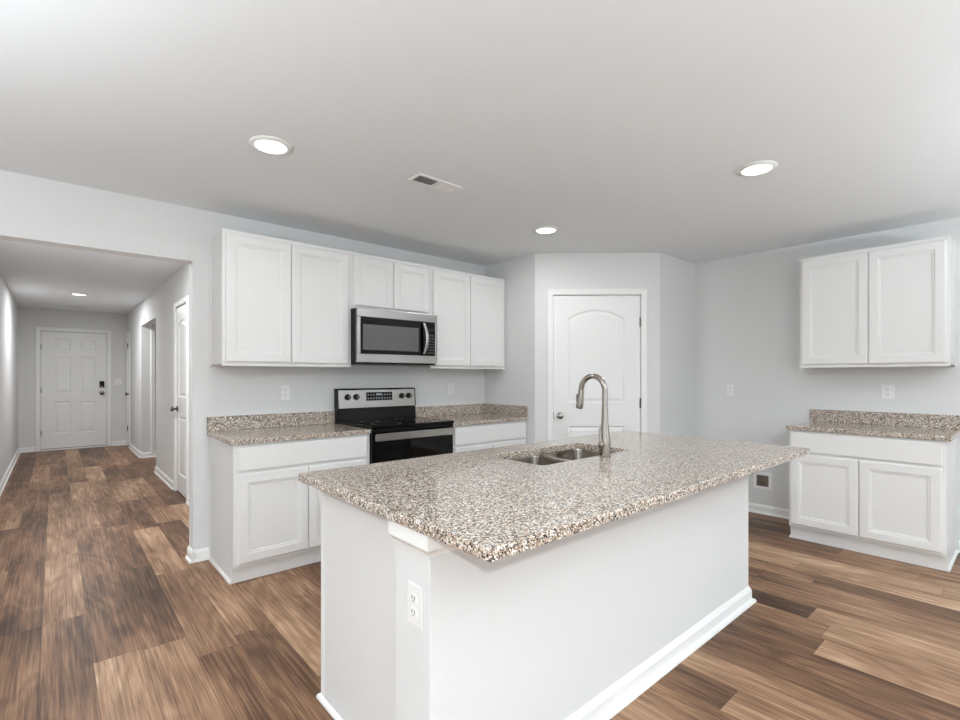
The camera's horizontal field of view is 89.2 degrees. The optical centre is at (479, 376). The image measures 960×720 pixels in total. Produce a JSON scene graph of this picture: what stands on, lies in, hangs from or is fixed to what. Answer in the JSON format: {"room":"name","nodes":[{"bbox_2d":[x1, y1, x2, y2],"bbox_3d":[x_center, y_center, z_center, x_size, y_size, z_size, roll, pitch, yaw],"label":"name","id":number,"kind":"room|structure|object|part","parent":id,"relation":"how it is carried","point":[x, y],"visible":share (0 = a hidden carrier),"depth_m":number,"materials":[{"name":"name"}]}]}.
{"room":"kitchen","nodes":[
{"label":"kitchen","id":0,"kind":"room"},
{"bbox_2d":[0,273,17,481],"bbox_3d":[-5.408,0.060,5.394,0.120,2.454,7.294,0,0,-41],"label":"wall","id":1,"kind":"structure","parent":0,"point":[8,306],"depth_m":6.47,"materials":[{"name":"white paint"}]},
{"bbox_2d":[0,448,19,496],"bbox_3d":[-5.353,1.245,5.442,0.026,0.083,7.294,0,0,-41],"label":"baseboard","id":2,"kind":"structure","parent":1,"relation":"attached to","point":[3,482],"depth_m":6.29,"materials":[{"name":"white paint"}]},
{"bbox_2d":[18,307,126,447],"bbox_3d":[-7.173,0.060,8.774,1.909,2.454,0.120,0,0,-41],"label":"wall","id":3,"kind":"structure","parent":0,"point":[28,318],"depth_m":8.46,"materials":[{"name":"white paint"}]},
{"bbox_2d":[19,440,125,452],"bbox_3d":[-7.193,1.245,8.660,1.489,0.083,0.026,0,0,-41],"label":"baseboard","id":4,"kind":"structure","parent":3,"relation":"attached to","point":[114,443],"depth_m":8.29,"materials":[{"name":"white paint"}]},
{"bbox_2d":[35,327,110,451],"bbox_3d":[-7.244,0.217,8.701,1.039,2.139,0.136,0,0,-41],"label":"door frame","id":5,"kind":"structure","parent":3,"relation":"attached to","point":[38,330],"depth_m":8.36,"materials":[{"name":"white paint"}]},
{"bbox_2d":[41,331,106,450],"bbox_3d":[-7.212,0.252,8.653,0.916,2.067,0.131,0,0,-41],"label":"door","id":6,"kind":"structure","parent":3,"relation":"in","point":[73,365],"depth_m":8.65,"materials":[{"name":"white paint"}]},
{"bbox_2d":[114,379,121,384],"bbox_3d":[-6.742,0.102,9.064,0.116,0.115,0.010,0,0,-41],"label":"switch plate","id":7,"kind":"object","parent":3,"relation":"attached to","point":[116,381],"visible":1,"depth_m":9.06,"materials":[{"name":"white plastic"}]},
{"bbox_2d":[150,326,150,451],"bbox_3d":[-4.686,0.060,8.321,1.600,2.454,0.120,0,0,-41],"label":"wall","id":8,"kind":"structure","parent":0,"point":[150,326],"depth_m":7.75,"materials":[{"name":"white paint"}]},
{"bbox_2d":[151,324,155,455],"bbox_3d":[-4.955,0.227,8.076,0.864,2.120,0.136,0,0,-41],"label":"door frame","id":9,"kind":"structure","parent":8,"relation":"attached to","point":[153,327],"depth_m":7.76,"materials":[{"name":"white paint"}]},
{"bbox_2d":[155,328,155,451],"bbox_3d":[-4.913,0.252,8.029,0.744,2.045,0.104,0,0,-41],"label":"door","id":10,"kind":"structure","parent":8,"relation":"in","point":[155,328],"depth_m":7.80,"materials":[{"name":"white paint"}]},
{"bbox_2d":[127,264,188,494],"bbox_3d":[-4.196,0.060,6.452,0.120,2.454,7.294,0,0,-41],"label":"wall","id":11,"kind":"structure","parent":0,"point":[157,308],"depth_m":6.45,"materials":[{"name":"white paint"}]},
{"bbox_2d":[125,336,128,444],"bbox_3d":[-6.481,0.260,8.960,0.104,2.030,0.334,0,0,-41],"label":"door","id":12,"kind":"structure","parent":11,"relation":"in","point":[126,394],"depth_m":9.05,"materials":[{"name":"white paint"}]},
{"bbox_2d":[126,331,129,444],"bbox_3d":[-6.429,0.234,8.997,0.136,2.105,0.440,0,0,-41],"label":"door frame","id":13,"kind":"structure","parent":11,"relation":"attached to","point":[127,333],"depth_m":9.08,"materials":[{"name":"white paint"}]},
{"bbox_2d":[128,443,188,505],"bbox_3d":[-3.995,1.245,6.298,0.271,0.083,6.798,0,0,-41],"label":"baseboard","id":14,"kind":"structure","parent":11,"relation":"attached to","point":[170,483],"depth_m":6.36,"materials":[{"name":"white paint"}]},
{"bbox_2d":[170,304,185,497],"bbox_3d":[-3.215,0.257,5.222,0.104,2.035,0.628,0,0,-41],"label":"door","id":15,"kind":"structure","parent":11,"relation":"in","point":[180,408],"depth_m":5.28,"materials":[{"name":"white paint"}]},
{"bbox_3d":[-3.399,0.362,5.405,0.069,0.064,0.064,0,0,-41],"label":"knob","id":16,"kind":"part","parent":15,"relation":"part of","materials":[{"name":"silver metal"}]},
{"bbox_2d":[174,295,187,501],"bbox_3d":[-3.172,0.231,5.269,0.136,2.112,0.734,0,0,-41],"label":"door frame","id":17,"kind":"structure","parent":11,"relation":"attached to","point":[183,301],"depth_m":5.46,"materials":[{"name":"white paint"}]},
{"bbox_2d":[0,170,483,549],"bbox_3d":[-2.368,0.060,3.127,6.548,2.454,0.120,0,0,-41],"label":"wall","id":18,"kind":"structure","parent":0,"point":[34,210],"depth_m":3.42,"materials":[{"name":"white paint"}]},
{"bbox_2d":[185,546,208,563],"bbox_3d":[-3.386,1.245,2.220,3.820,0.083,0.146,0,0,-41],"label":"baseboard","id":19,"kind":"structure","parent":18,"relation":"attached to","point":[202,554],"depth_m":3.39,"materials":[{"name":"white paint"}]},
{"bbox_2d":[207,411,334,431],"bbox_3d":[-1.565,0.337,3.733,0.944,0.102,0.020,0,0,-41],"label":"backsplash","id":20,"kind":"structure","parent":18,"relation":"attached to","point":[218,423],"depth_m":3.69,"materials":[{"name":"stone"}]},
{"bbox_2d":[210,228,350,366],"bbox_3d":[-1.456,-0.527,3.625,0.924,0.909,0.325,0,0,-41],"label":"upper cabinet","id":21,"kind":"object","parent":18,"relation":"attached to","point":[274,301],"visible":1,"depth_m":3.44,"materials":[{"name":"white laminate"}]},
{"bbox_3d":[-1.523,-0.525,3.364,0.429,0.854,0.019,0,0,-41],"label":"door","id":22,"kind":"part","parent":21,"relation":"part of","materials":[{"name":"white paint"}]},
{"bbox_3d":[-1.192,-0.525,3.653,0.440,0.854,0.019,0,0,-41],"label":"door","id":23,"kind":"part","parent":21,"relation":"part of","materials":[{"name":"white paint"}]},
{"bbox_2d":[281,385,289,399],"bbox_3d":[-1.515,0.126,3.786,0.070,0.115,0.009,0,0,-41],"label":"electrical outlet","id":24,"kind":"object","parent":18,"relation":"attached to","point":[285,389],"visible":1,"depth_m":3.78,"materials":[{"name":"white plastic"}]},
{"bbox_2d":[351,252,429,314],"bbox_3d":[-0.820,-0.758,4.179,0.760,0.446,0.323,0,0,-41],"label":"upper cabinet","id":25,"kind":"object","parent":18,"relation":"attached to","point":[380,283],"visible":0.9,"depth_m":4.03,"materials":[{"name":"white laminate"}]},
{"bbox_3d":[-0.859,-0.757,3.943,0.356,0.391,0.019,0,0,-41],"label":"door","id":26,"kind":"part","parent":25,"relation":"part of","materials":[{"name":"white paint"}]},
{"bbox_2d":[351,307,436,365],"bbox_3d":[-0.779,-0.313,4.132,0.758,0.436,0.451,0,0,-41],"label":"microwave","id":27,"kind":"object","parent":25,"relation":"attached to","point":[378,337],"visible":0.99,"depth_m":3.95,"materials":[{"name":"silver metal"}]},
{"bbox_3d":[-0.718,-0.321,3.964,0.572,0.287,0.022,0,0,-41],"label":"door glass","id":28,"kind":"part","parent":27,"relation":"part of","materials":[{"name":"black glass"}]},
{"bbox_3d":[-0.462,-0.321,4.138,0.057,0.265,0.026,0,0,16],"label":"handle","id":29,"kind":"part","parent":27,"relation":"part of","materials":[{"name":"silver metal"}]},
{"bbox_3d":[-0.451,-0.321,4.197,0.134,0.287,0.022,0,0,-41],"label":"control panel","id":30,"kind":"part","parent":27,"relation":"part of","materials":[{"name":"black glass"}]},
{"bbox_3d":[-0.586,-0.757,4.182,0.358,0.391,0.019,0,0,-41],"label":"door","id":31,"kind":"part","parent":25,"relation":"part of","materials":[{"name":"white paint"}]},
{"bbox_2d":[415,403,483,416],"bbox_3d":[-0.297,0.337,4.840,0.888,0.102,0.020,0,0,-41],"label":"backsplash","id":32,"kind":"structure","parent":18,"relation":"attached to","point":[443,410],"depth_m":4.81,"materials":[{"name":"stone"}]},
{"bbox_2d":[448,383,452,394],"bbox_3d":[-0.292,0.124,4.854,0.070,0.115,0.009,0,0,-41],"label":"electrical outlet","id":33,"kind":"object","parent":18,"relation":"attached to","point":[450,385],"visible":1,"depth_m":4.85,"materials":[{"name":"white plastic"}]},
{"bbox_2d":[412,266,504,368],"bbox_3d":[-0.189,-0.527,4.730,0.913,0.909,0.323,0,0,-41],"label":"upper cabinet","id":34,"kind":"object","parent":18,"relation":"attached to","point":[469,308],"visible":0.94,"depth_m":4.59,"materials":[{"name":"white laminate"}]},
{"bbox_3d":[-0.257,-0.525,4.470,0.424,0.854,0.019,0,0,-41],"label":"door","id":35,"kind":"part","parent":34,"relation":"part of","materials":[{"name":"white paint"}]},
{"bbox_3d":[0.073,-0.525,4.758,0.441,0.854,0.019,0,0,-41],"label":"door","id":36,"kind":"part","parent":34,"relation":"part of","materials":[{"name":"white paint"}]},
{"bbox_2d":[0,0,959,313],"bbox_3d":[-1.803,-1.218,3.582,8.398,0.100,15.167,0,0,-41],"label":"ceiling","id":37,"kind":"structure","parent":0,"point":[617,126],"depth_m":2.22,"materials":[{"name":"white paint"}]},
{"bbox_2d":[66,305,90,307],"bbox_3d":[-6.698,-1.163,8.124,0.320,0.008,0.150,0,0,-41],"label":"ceiling vent","id":38,"kind":"object","parent":37,"relation":"in","point":[66,305],"visible":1,"depth_m":8.11,"materials":[{"name":"white plastic"}]},
{"bbox_2d":[70,293,87,295],"bbox_3d":[-5.681,-1.161,6.895,0.200,0.012,0.200,0,0,-41],"label":"recessed light","id":39,"kind":"object","parent":37,"relation":"in","point":[78,294],"visible":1,"depth_m":6.88,"materials":[{"name":"white plastic"}]},
{"bbox_2d":[249,135,291,154],"bbox_3d":[-1.055,-1.161,2.455,0.200,0.012,0.200,0,0,-41],"label":"recessed light","id":40,"kind":"object","parent":37,"relation":"in","point":[271,145],"visible":1,"depth_m":2.44,"materials":[{"name":"white plastic"}]},
{"bbox_2d":[255,140,286,152],"bbox_3d":[-1.055,-1.161,2.455,0.148,0.007,0.148,0,0,-41],"label":"diffuser","id":41,"kind":"object","parent":40,"relation":"attached to","point":[264,146],"depth_m":2.45,"materials":[{"name":"white plastic"}]},
{"bbox_2d":[407,173,461,193],"bbox_3d":[-0.270,-1.163,2.941,0.318,0.008,0.125,0,0,-41],"label":"ceiling vent","id":42,"kind":"object","parent":37,"relation":"in","point":[419,178],"visible":1,"depth_m":2.93,"materials":[{"name":"white plastic"}]},
{"bbox_2d":[533,226,558,233],"bbox_3d":[0.525,-1.161,3.868,0.200,0.012,0.200,0,0,-41],"label":"recessed light","id":43,"kind":"object","parent":37,"relation":"in","point":[542,229],"visible":1,"depth_m":3.84,"materials":[{"name":"white plastic"}]},
{"bbox_2d":[537,228,554,232],"bbox_3d":[0.525,-1.161,3.868,0.148,0.007,0.148,0,0,-41],"label":"diffuser","id":44,"kind":"object","parent":43,"relation":"attached to","point":[539,230],"depth_m":3.86,"materials":[{"name":"white plastic"}]},
{"bbox_2d":[737,160,777,176],"bbox_3d":[1.552,-1.161,2.727,0.200,0.012,0.200,0,0,-41],"label":"recessed light","id":45,"kind":"object","parent":37,"relation":"in","point":[762,167],"visible":1,"depth_m":2.71,"materials":[{"name":"white plastic"}]},
{"bbox_2d":[742,164,771,174],"bbox_3d":[1.552,-1.161,2.727,0.148,0.007,0.148,0,0,-41],"label":"diffuser","id":46,"kind":"object","parent":45,"relation":"attached to","point":[753,169],"depth_m":2.72,"materials":[{"name":"white plastic"}]},
{"bbox_2d":[0,445,959,719],"bbox_3d":[-1.803,1.337,3.582,8.398,0.100,15.167,0,0,-41],"label":"floor","id":47,"kind":"structure","parent":0,"point":[104,614],"depth_m":2.51,"materials":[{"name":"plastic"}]},
{"bbox_2d":[208,434,369,584],"bbox_3d":[-1.362,0.854,3.506,0.938,0.865,0.627,0,0,-41],"label":"base cabinet","id":48,"kind":"object","parent":47,"relation":"on","point":[263,520],"visible":0.71,"depth_m":3.17,"materials":[{"name":"white laminate"}]},
{"bbox_3d":[-1.323,0.882,3.137,0.436,0.553,0.019,0,0,-41],"label":"door","id":49,"kind":"part","parent":48,"relation":"part of","materials":[{"name":"white paint"}]},
{"bbox_2d":[207,411,370,445],"bbox_3d":[-1.362,0.353,3.501,0.944,0.135,0.635,0,0,-41],"label":"countertop","id":50,"kind":"structure","parent":48,"relation":"on","point":[259,428],"depth_m":3.52,"materials":[{"name":"stone"}]},
{"bbox_3d":[-1.157,0.512,3.282,0.877,0.152,0.019,0,0,-41],"label":"drawer","id":51,"kind":"part","parent":48,"relation":"part of","materials":[{"name":"white paint"}]},
{"bbox_3d":[-0.991,0.882,3.427,0.436,0.553,0.019,0,0,-41],"label":"door","id":52,"kind":"part","parent":48,"relation":"part of","materials":[{"name":"white paint"}]},
{"bbox_2d":[334,387,454,463],"bbox_3d":[-0.704,0.695,4.048,0.762,1.184,0.678,0,0,-41],"label":"electric range","id":53,"kind":"object","parent":47,"relation":"on","point":[397,433],"visible":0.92,"depth_m":4.00,"materials":[{"name":"black metal"}]},
{"bbox_3d":[-1.097,0.174,4.054,0.052,0.052,0.030,0,0,-41],"label":"control knob","id":54,"kind":"part","parent":53,"relation":"part of","materials":[{"name":"black plastic"}]},
{"bbox_3d":[-0.903,0.188,4.276,0.746,0.155,0.068,0,0,-41],"label":"control panel","id":55,"kind":"part","parent":53,"relation":"part of","materials":[{"name":"silver metal"}]},
{"bbox_2d":[338,416,453,429],"bbox_3d":[-0.691,0.380,4.032,0.762,0.023,0.573,0,0,-41],"label":"cooktop","id":56,"kind":"object","parent":53,"relation":"in","point":[367,422],"depth_m":3.97,"materials":[{"name":"black glass"}]},
{"bbox_3d":[-0.519,0.733,3.835,0.754,0.632,0.034,0,0,-41],"label":"oven door","id":57,"kind":"part","parent":53,"relation":"part of","materials":[{"name":"black glass"}]},
{"bbox_3d":[-0.494,0.452,3.808,0.730,0.058,0.040,0,0,-41],"label":"handle","id":58,"kind":"part","parent":53,"relation":"part of","materials":[{"name":"silver metal"}]},
{"bbox_2d":[453,420,525,452],"bbox_3d":[-0.090,0.854,4.617,0.909,0.865,0.626,0,0,-41],"label":"base cabinet","id":59,"kind":"object","parent":47,"relation":"on","point":[491,435],"visible":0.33,"depth_m":4.35,"materials":[{"name":"white laminate"}]},
{"bbox_2d":[415,403,527,426],"bbox_3d":[-0.087,0.353,4.615,0.910,0.135,0.635,0,0,-41],"label":"countertop","id":60,"kind":"structure","parent":59,"relation":"on","point":[464,414],"depth_m":4.73,"materials":[{"name":"stone"}]},
{"bbox_3d":[-0.054,0.882,4.246,0.426,0.553,0.019,0,0,-41],"label":"door","id":61,"kind":"part","parent":59,"relation":"part of","materials":[{"name":"white paint"}]},
{"bbox_3d":[0.272,0.882,4.530,0.430,0.553,0.019,0,0,-41],"label":"door","id":62,"kind":"part","parent":59,"relation":"part of","materials":[{"name":"white paint"}]},
{"bbox_2d":[316,454,756,719],"bbox_3d":[0.443,0.855,2.351,2.274,0.864,0.851,0,0,-41],"label":"kitchen island","id":63,"kind":"object","parent":47,"relation":"on","point":[579,626],"visible":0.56,"depth_m":1.73,"materials":[{"name":"granite"},{"name":"paint"}]},
{"bbox_3d":[0.184,0.854,2.648,2.159,0.862,0.023,0,0,-41],"label":"frame","id":64,"kind":"part","parent":63,"relation":"part of","materials":[{"name":"white paint"}]},
{"bbox_3d":[-0.427,1.277,1.726,0.052,0.019,0.636,0,0,-41],"label":"shoe molding","id":65,"kind":"part","parent":63,"relation":"part of","materials":[{"name":"white paint"}]},
{"bbox_3d":[-0.415,0.854,1.712,0.016,0.862,0.599,0,0,-41],"label":"panel","id":66,"kind":"part","parent":63,"relation":"part of","materials":[{"name":"white laminate"}]},
{"bbox_2d":[408,581,422,629],"bbox_3d":[-0.184,0.644,1.370,0.009,0.115,0.070,0,0,-41],"label":"electrical outlet","id":67,"kind":"object","parent":63,"relation":"attached to","point":[415,593],"visible":1,"depth_m":1.36,"materials":[{"name":"white plastic"}]},
{"bbox_2d":[410,593,416,603],"bbox_3d":[-0.186,0.624,1.368,0.003,0.025,0.033,0,0,-41],"label":"receptacle","id":68,"kind":"object","parent":67,"relation":"attached to","point":[413,596],"depth_m":1.37,"materials":[{"name":"grey plastic"}]},
{"bbox_2d":[410,607,416,617],"bbox_3d":[-0.186,0.663,1.368,0.003,0.025,0.033,0,0,-41],"label":"receptacle","id":69,"kind":"object","parent":67,"relation":"attached to","point":[413,610],"depth_m":1.37,"materials":[{"name":"grey plastic"}]},
{"bbox_3d":[0.648,0.456,2.109,2.266,0.068,0.202,0,0,-41],"label":"crown molding","id":70,"kind":"part","parent":63,"relation":"part of","materials":[{"name":"white paint"}]},
{"bbox_2d":[299,431,809,562],"bbox_3d":[0.527,0.405,2.295,2.344,0.032,1.149,0,0,-41],"label":"island countertop","id":71,"kind":"structure","parent":63,"relation":"on","point":[485,505],"depth_m":1.78,"materials":[{"name":"stone"}]},
{"bbox_2d":[508,449,598,464],"bbox_3d":[0.419,0.513,2.484,0.732,0.182,0.386,0,0,-41],"label":"double sink","id":72,"kind":"object","parent":71,"relation":"in","point":[571,454],"visible":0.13,"depth_m":2.70,"materials":[{"name":"silver metal"}]},
{"bbox_3d":[0.281,0.513,2.364,0.366,0.182,0.386,0,0,-41],"label":"bowl","id":73,"kind":"part","parent":72,"relation":"part of","materials":[{"name":"silver metal"}]},
{"bbox_3d":[0.557,0.513,2.604,0.366,0.182,0.386,0,0,-41],"label":"bowl","id":74,"kind":"part","parent":72,"relation":"part of","materials":[{"name":"silver metal"}]},
{"bbox_2d":[576,373,610,457],"bbox_3d":[0.549,0.187,2.389,0.074,0.403,0.198,0,0,-41],"label":"faucet","id":75,"kind":"object","parent":71,"relation":"on","point":[604,444],"visible":1,"depth_m":2.33,"materials":[{"name":"silver metal"}]},
{"bbox_3d":[0.555,0.072,2.394,0.027,0.173,0.167,0,0,-41],"label":"spout","id":76,"kind":"part","parent":75,"relation":"part of","materials":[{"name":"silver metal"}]},
{"bbox_3d":[0.575,0.282,2.323,0.014,0.070,0.021,0,0,-41],"label":"lever","id":77,"kind":"part","parent":75,"relation":"part of","materials":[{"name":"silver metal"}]},
{"bbox_3d":[0.580,0.324,2.323,0.034,0.033,0.031,0,0,-41],"label":"handle","id":78,"kind":"part","parent":75,"relation":"part of","materials":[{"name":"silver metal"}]},
{"bbox_3d":[0.663,1.242,2.117,2.250,0.090,0.208,0,0,-41],"label":"baseboard","id":79,"kind":"part","parent":63,"relation":"part of","materials":[{"name":"white paint"}]},
{"bbox_2d":[789,430,958,571],"bbox_3d":[2.972,0.854,3.715,0.627,0.865,0.932,0,0,-41],"label":"base cabinet","id":80,"kind":"object","parent":47,"relation":"on","point":[893,498],"visible":0.91,"depth_m":3.46,"materials":[{"name":"white laminate"}]},
{"bbox_3d":[2.596,0.882,3.683,0.019,0.553,0.431,0,0,-41],"label":"door","id":81,"kind":"part","parent":80,"relation":"part of","materials":[{"name":"white paint"}]},
{"bbox_3d":[2.741,0.512,3.517,0.019,0.152,0.872,0,0,-41],"label":"drawer","id":82,"kind":"part","parent":80,"relation":"part of","materials":[{"name":"white paint"}]},
{"bbox_2d":[786,409,959,440],"bbox_3d":[2.973,0.353,3.707,0.635,0.135,0.948,0,0,-41],"label":"countertop","id":83,"kind":"structure","parent":80,"relation":"on","point":[938,427],"depth_m":3.72,"materials":[{"name":"stone"}]},
{"bbox_3d":[2.884,0.882,3.353,0.019,0.553,0.436,0,0,-41],"label":"door","id":84,"kind":"part","parent":80,"relation":"part of","materials":[{"name":"white paint"}]},
{"bbox_2d":[484,253,534,442],"bbox_3d":[0.311,0.060,4.909,0.072,2.454,0.720,0,0,-41],"label":"wall","id":85,"kind":"structure","parent":0,"point":[514,384],"depth_m":4.78,"materials":[{"name":"white paint"}]},
{"bbox_2d":[483,403,527,416],"bbox_3d":[0.246,0.337,4.909,0.020,0.102,0.630,0,0,-41],"label":"backsplash","id":86,"kind":"structure","parent":85,"relation":"attached to","point":[513,410],"depth_m":4.87,"materials":[{"name":"stone"}]},
{"bbox_2d":[535,253,659,441],"bbox_3d":[1.110,0.060,4.663,1.177,2.454,0.120,0,0,1],"label":"wall","id":87,"kind":"structure","parent":0,"point":[552,270],"depth_m":4.60,"materials":[{"name":"white paint"}]},
{"bbox_2d":[553,295,640,439],"bbox_3d":[1.111,0.254,4.592,0.841,2.042,0.104,0,0,1],"label":"door","id":88,"kind":"structure","parent":87,"relation":"in","point":[596,334],"depth_m":4.61,"materials":[{"name":"white paint"}]},
{"bbox_3d":[0.756,0.372,4.581,0.064,0.064,0.069,0,0,1],"label":"knob","id":89,"kind":"part","parent":88,"relation":"part of","materials":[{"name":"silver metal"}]},
{"bbox_2d":[547,289,646,440],"bbox_3d":[1.107,0.230,4.655,0.943,2.114,0.136,0,0,1],"label":"door frame","id":90,"kind":"structure","parent":87,"relation":"attached to","point":[550,292],"depth_m":4.59,"materials":[{"name":"white paint"}]},
{"bbox_2d":[660,253,693,436],"bbox_3d":[1.921,0.060,4.867,0.698,2.454,0.120,0,0,-41],"label":"wall","id":91,"kind":"structure","parent":0,"point":[676,275],"depth_m":4.80,"materials":[{"name":"white paint"}]},
{"bbox_2d":[694,217,959,539],"bbox_3d":[4.151,0.060,2.936,0.120,2.454,5.962,0,0,-41],"label":"wall","id":92,"kind":"structure","parent":0,"point":[747,307],"depth_m":4.48,"materials":[{"name":"white paint"}]},
{"bbox_2d":[726,384,733,395],"bbox_3d":[2.454,0.134,4.780,0.009,0.115,0.070,0,0,-41],"label":"electrical outlet","id":93,"kind":"object","parent":92,"relation":"attached to","point":[729,387],"visible":1,"depth_m":4.78,"materials":[{"name":"white plastic"}]},
{"bbox_2d":[753,472,771,490],"bbox_3d":[2.645,0.978,4.557,0.014,0.156,0.156,0,0,-41],"label":"water supply box","id":94,"kind":"object","parent":92,"relation":"attached to","point":[761,480],"visible":0.98,"depth_m":4.55,"materials":[{"name":"white plastic"}]},
{"bbox_2d":[748,502,959,552],"bbox_3d":[4.135,1.245,2.843,0.026,0.083,5.842,0,0,-41],"label":"baseboard","id":95,"kind":"structure","parent":92,"relation":"attached to","point":[752,507],"depth_m":4.50,"materials":[{"name":"white paint"}]},
{"bbox_2d":[800,235,955,367],"bbox_3d":[3.082,-0.527,3.819,0.325,0.909,0.912,0,0,-41],"label":"upper cabinet","id":96,"kind":"object","parent":92,"relation":"attached to","point":[894,305],"visible":1,"depth_m":3.66,"materials":[{"name":"white laminate"}]},
{"bbox_3d":[2.821,-0.525,3.884,0.019,0.854,0.435,0,0,-41],"label":"door","id":97,"kind":"part","parent":96,"relation":"part of","materials":[{"name":"white paint"}]},
{"bbox_3d":[3.109,-0.525,3.555,0.019,0.854,0.429,0,0,-41],"label":"door","id":98,"kind":"part","parent":96,"relation":"part of","materials":[{"name":"white paint"}]},
{"bbox_2d":[810,409,959,429],"bbox_3d":[3.205,0.337,3.909,0.020,0.102,0.948,0,0,-41],"label":"backsplash","id":99,"kind":"structure","parent":92,"relation":"attached to","point":[842,416],"depth_m":3.86,"materials":[{"name":"stone"}]},
{"bbox_2d":[881,385,894,398],"bbox_3d":[3.246,0.124,3.874,0.009,0.115,0.085,0,0,-41],"label":"electrical outlet","id":100,"kind":"object","parent":92,"relation":"attached to","point":[887,391],"visible":1,"depth_m":3.87,"materials":[{"name":"white plastic"}]}
]}

